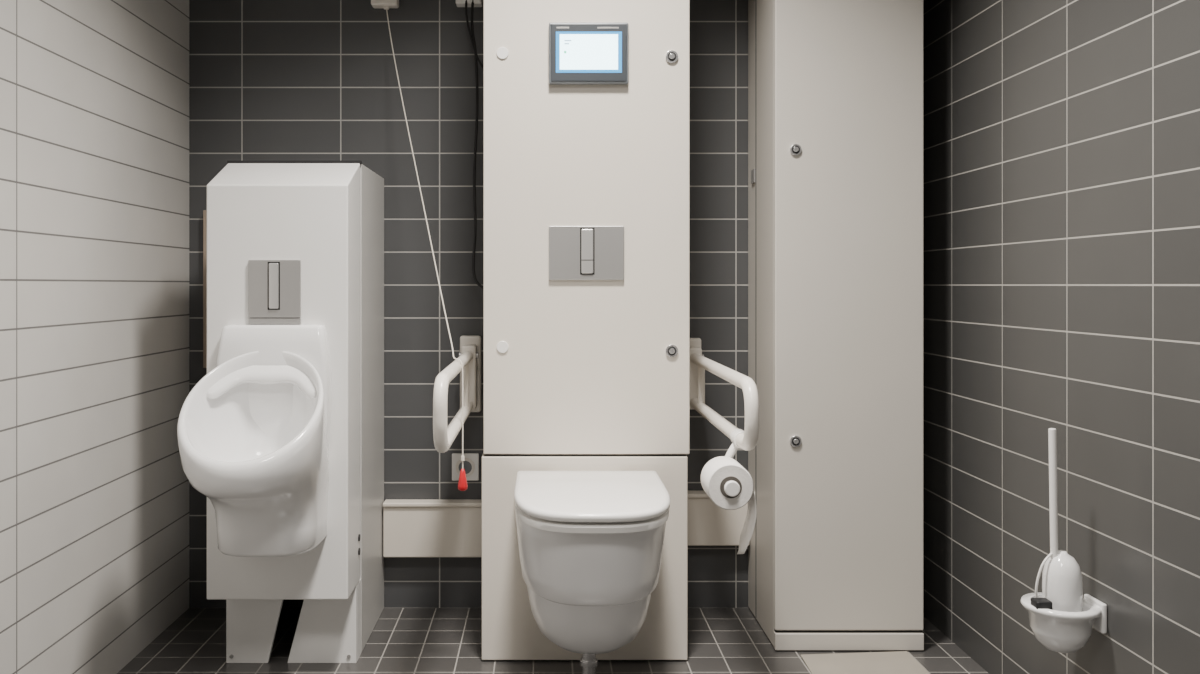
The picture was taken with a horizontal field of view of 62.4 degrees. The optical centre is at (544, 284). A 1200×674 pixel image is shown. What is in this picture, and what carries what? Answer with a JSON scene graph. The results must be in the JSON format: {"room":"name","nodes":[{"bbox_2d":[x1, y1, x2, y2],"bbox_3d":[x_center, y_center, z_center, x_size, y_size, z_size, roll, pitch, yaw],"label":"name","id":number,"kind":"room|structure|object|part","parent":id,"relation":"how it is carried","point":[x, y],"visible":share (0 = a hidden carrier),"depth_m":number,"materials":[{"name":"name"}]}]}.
{"room":"public restroom","nodes":[
{"label":"public restroom","id":0,"kind":"room"},
{"bbox_2d":[0,0,188,673],"bbox_3d":[-1.130,-0.320,1.150,0.100,2.600,3.700,0,0,0],"label":"wall","id":1,"kind":"structure","parent":0,"point":[94,94],"depth_m":2.35,"materials":[{"name":"white tile"}]},
{"bbox_2d":[189,0,748,607],"bbox_3d":[0.020,-0.320,3.050,2.400,2.600,0.100,0,0,0],"label":"wall","id":2,"kind":"structure","parent":0,"point":[270,80],"depth_m":3.00,"materials":[{"name":"grey tile"}]},
{"bbox_2d":[203,210,206,367],"bbox_3d":[-0.950,0.013,2.987,0.160,0.475,0.024,0,0,0],"label":"board","id":3,"kind":"object","parent":2,"relation":"attached to","point":[204,211],"visible":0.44,"depth_m":2.98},
{"bbox_2d":[371,0,398,9],"bbox_3d":[-0.482,-0.875,2.977,0.080,0.090,0.044,0,0,0],"label":"switch","id":4,"kind":"object","parent":2,"relation":"attached to","point":[386,4],"depth_m":2.96,"materials":[{"name":"beige plastic"}]},
{"bbox_2d":[371,0,467,490],"bbox_3d":[-0.363,-0.202,2.734,0.087,1.437,0.610,0,0,-26],"label":"pull cord","id":5,"kind":"object","parent":2,"relation":"attached to","point":[386,4],"visible":1,"depth_m":2.75,"materials":[{"name":"beige fabric"}]},
{"bbox_3d":[-0.207,0.489,2.485,0.025,0.055,0.025,0,0,0],"label":"red pull","id":6,"kind":"part","parent":5,"relation":"part of","materials":[{"name":"plastic"}]},
{"bbox_2d":[383,499,481,556],"bbox_3d":[-0.326,0.733,2.971,0.316,0.165,0.054,0,0,0],"label":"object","id":7,"kind":"object","parent":2,"relation":"attached to","point":[411,527],"visible":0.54,"depth_m":2.95,"materials":[{"name":"beige laminate"}]},
{"bbox_2d":[433,336,480,452],"bbox_3d":[-0.225,0.269,2.552,0.064,0.231,0.894,0,0,0],"label":"grab bar","id":8,"kind":"object","parent":2,"relation":"attached to","point":[444,436],"visible":1,"depth_m":2.54,"materials":[{"name":"white plastic"}]},
{"bbox_3d":[-0.225,0.269,2.987,0.064,0.231,0.024,0,0,0],"label":"wall plate","id":9,"kind":"part","parent":8,"relation":"part of","materials":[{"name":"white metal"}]},
{"bbox_2d":[452,453,478,480],"bbox_3d":[-0.241,0.551,2.991,0.082,0.082,0.016,0,0,0],"label":"wall socket","id":10,"kind":"object","parent":2,"relation":"attached to","point":[471,460],"visible":0.84,"depth_m":2.99,"materials":[{"name":"plastic"}]},
{"bbox_2d":[456,0,481,6],"bbox_3d":[-0.229,-0.881,2.977,0.078,0.078,0.044,0,0,0],"label":"outlet","id":11,"kind":"object","parent":2,"relation":"attached to","point":[459,3],"depth_m":2.96,"materials":[{"name":"plastic"}]},
{"bbox_2d":[456,0,482,288],"bbox_3d":[-0.198,-0.443,2.962,0.139,0.954,0.073,0,0,0],"label":"power cable","id":12,"kind":"object","parent":2,"relation":"attached to","point":[459,3],"visible":0.9,"depth_m":2.94,"materials":[{"name":"plastic"}]},
{"bbox_2d":[688,491,749,545],"bbox_3d":[0.495,0.702,2.971,0.234,0.157,0.054,0,0,0],"label":"board","id":13,"kind":"object","parent":2,"relation":"attached to","point":[709,524],"visible":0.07,"depth_m":2.95,"materials":[{"name":"beige laminate"}]},
{"bbox_2d":[690,338,758,450],"bbox_3d":[0.440,0.268,2.542,0.064,0.216,0.914,0,0,0],"label":"grab bar","id":14,"kind":"object","parent":2,"relation":"attached to","point":[747,441],"visible":0.91,"depth_m":2.39,"materials":[{"name":"white plastic"}]},
{"bbox_3d":[0.440,0.268,2.987,0.064,0.216,0.024,0,0,0],"label":"wall plate","id":15,"kind":"part","parent":14,"relation":"part of","materials":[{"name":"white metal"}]},
{"bbox_2d":[701,429,756,553],"bbox_3d":[0.404,0.464,2.167,0.112,0.276,0.155,0,0,0],"label":"toilet paper roll","id":16,"kind":"object","parent":14,"relation":"hanging from","point":[727,483],"visible":0.91,"depth_m":2.11,"materials":[{"name":"paper"}]},
{"bbox_3d":[0.397,0.432,2.097,0.033,0.033,0.014,0,0,0],"label":"spindle knob","id":17,"kind":"part","parent":16,"relation":"part of","materials":[{"name":"plastic"}]},
{"bbox_3d":[0.418,0.388,2.222,0.058,0.094,0.018,0,0,0],"label":"arm","id":18,"kind":"part","parent":16,"relation":"part of","materials":[{"name":"plastic"}]},
{"bbox_2d":[117,608,988,673],"bbox_3d":[0.020,1.030,1.150,2.400,0.100,3.900,0,0,0],"label":"floor","id":19,"kind":"structure","parent":0,"point":[402,640],"depth_m":2.65,"materials":[{"name":"tile"}]},
{"bbox_2d":[207,161,383,662],"bbox_3d":[-0.662,0.326,2.722,0.355,1.309,0.552,0,0,0],"label":"cabinet","id":20,"kind":"object","parent":19,"relation":"on","point":[328,216],"visible":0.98,"depth_m":2.45,"materials":[{"name":"white laminate"}]},
{"bbox_2d":[177,325,331,556],"bbox_3d":[-0.667,0.364,2.269,0.320,0.532,0.354,0,0,0],"label":"urinal","id":21,"kind":"object","parent":20,"relation":"attached to","point":[253,433],"depth_m":2.33,"materials":[{"name":"white ceramic"}]},
{"bbox_2d":[248,260,300,323],"bbox_3d":[-0.668,0.017,2.439,0.129,0.158,0.014,0,0,0],"label":"flush plate","id":22,"kind":"object","parent":20,"relation":"attached to","point":[274,286],"depth_m":2.44,"materials":[{"name":"silver metal"}]},
{"bbox_3d":[-0.496,0.329,2.813,0.016,1.303,0.370,0,0,0],"label":"panel","id":23,"kind":"part","parent":20,"relation":"part of","materials":[{"name":"white laminate"}]},
{"bbox_2d":[482,0,689,659],"bbox_3d":[0.105,-0.245,2.780,0.541,2.450,0.436,0,0,0],"label":"wall panel","id":24,"kind":"object","parent":19,"relation":"on","point":[570,366],"visible":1,"depth_m":2.57,"materials":[{"name":"white laminate"}]},
{"bbox_2d":[484,454,685,455],"bbox_3d":[0.105,0.443,2.734,0.526,0.010,0.312,0,0,0],"label":"seam","id":25,"kind":"object","parent":24,"relation":"on","point":[484,454],"visible":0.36,"depth_m":2.58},
{"bbox_3d":[0.103,0.711,2.734,0.536,0.530,0.332,0,0,0],"label":"panel","id":26,"kind":"part","parent":24,"relation":"part of","materials":[{"name":"beige laminate"}]},
{"bbox_3d":[0.108,-0.515,2.733,0.536,1.910,0.334,0,0,0],"label":"panel","id":27,"kind":"part","parent":24,"relation":"part of","materials":[{"name":"beige laminate"}]},
{"bbox_2d":[549,226,623,279],"bbox_3d":[0.107,-0.083,2.559,0.195,0.140,0.014,0,0,0],"label":"flush plate","id":28,"kind":"object","parent":24,"relation":"attached to","point":[575,252],"depth_m":2.56,"materials":[{"name":"silver metal"}]},
{"bbox_2d":[549,23,627,84],"bbox_3d":[0.113,-0.599,2.555,0.206,0.158,0.022,0,0,0],"label":"panel","id":29,"kind":"object","parent":24,"relation":"attached to","point":[579,53],"visible":1,"depth_m":2.54,"materials":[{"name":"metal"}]},
{"bbox_2d":[514,471,669,653],"bbox_3d":[0.108,0.671,2.312,0.360,0.393,0.505,0,0,0],"label":"toilet","id":30,"kind":"object","parent":24,"relation":"attached to","point":[590,543],"depth_m":2.16,"materials":[{"name":"white ceramic"}]},
{"bbox_2d":[665,50,677,62],"bbox_3d":[0.329,-0.592,2.563,0.033,0.033,0.007,0,0,0],"label":"lock ring","id":31,"kind":"object","parent":24,"relation":"attached to","point":[668,52],"visible":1,"depth_m":2.56,"materials":[{"name":"silver metal"}]},
{"bbox_2d":[668,52,675,60],"bbox_3d":[0.329,-0.592,2.561,0.023,0.023,0.004,0,0,0],"label":"lock","id":32,"kind":"object","parent":31,"relation":"in","point":[670,52],"depth_m":2.56,"materials":[{"name":"silver metal"}]},
{"bbox_2d":[665,345,677,356],"bbox_3d":[0.329,0.171,2.563,0.033,0.033,0.007,0,0,0],"label":"lock ring","id":33,"kind":"object","parent":24,"relation":"attached to","point":[668,346],"visible":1,"depth_m":2.56,"materials":[{"name":"silver metal"}]},
{"bbox_2d":[668,347,675,354],"bbox_3d":[0.329,0.171,2.561,0.023,0.023,0.004,0,0,0],"label":"lock","id":34,"kind":"object","parent":33,"relation":"in","point":[669,348],"depth_m":2.56,"materials":[{"name":"silver metal"}]},
{"bbox_2d":[580,654,597,673],"bbox_3d":[0.108,0.921,2.430,0.064,0.118,0.064,0,0,0],"label":"drain pipe","id":35,"kind":"object","parent":19,"relation":"on","point":[588,662],"visible":0.66,"depth_m":2.41,"materials":[{"name":"silver metal"}]},
{"bbox_2d":[748,0,923,649],"bbox_3d":[0.812,-0.272,2.814,0.402,2.497,0.368,0,0,0],"label":"storage cabinet","id":36,"kind":"object","parent":19,"relation":"on","point":[836,87],"visible":0.94,"depth_m":2.64,"materials":[{"name":"laminate"}]},
{"bbox_2d":[801,651,929,673],"bbox_3d":[0.818,0.978,2.467,0.305,0.004,0.335,0,0,0],"label":"plate","id":37,"kind":"object","parent":19,"relation":"on","point":[897,662],"visible":1,"depth_m":2.55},
{"bbox_2d":[924,0,1199,673],"bbox_3d":[1.170,-0.320,1.150,0.100,2.600,3.700,0,0,0],"label":"wall","id":38,"kind":"structure","parent":0,"point":[1062,137],"depth_m":2.13,"materials":[{"name":"grey tile"}]},
{"bbox_2d":[1020,428,1106,652],"bbox_3d":[1.045,0.513,2.000,0.150,0.447,0.146,0,0,0],"label":"toilet brush","id":39,"kind":"object","parent":38,"relation":"attached to","point":[1061,619],"visible":1,"depth_m":1.97,"materials":[{"name":"white plastic"}]},
{"bbox_3d":[1.029,0.422,2.000,0.019,0.265,0.015,0,0,0],"label":"handle","id":40,"kind":"part","parent":39,"relation":"part of","materials":[{"name":"plastic"}]},
{"bbox_2d":[1020,592,1100,652],"bbox_3d":[1.043,0.691,2.000,0.146,0.093,0.146,0,0,0],"label":"cup","id":41,"kind":"object","parent":39,"relation":"on","point":[1061,626],"depth_m":1.96,"materials":[{"name":"white plastic"}]},
{"bbox_3d":[1.114,0.665,2.000,0.012,0.060,0.070,0,0,0],"label":"wall plate","id":42,"kind":"part","parent":39,"relation":"part of","materials":[{"name":"white plastic"}]}
]}

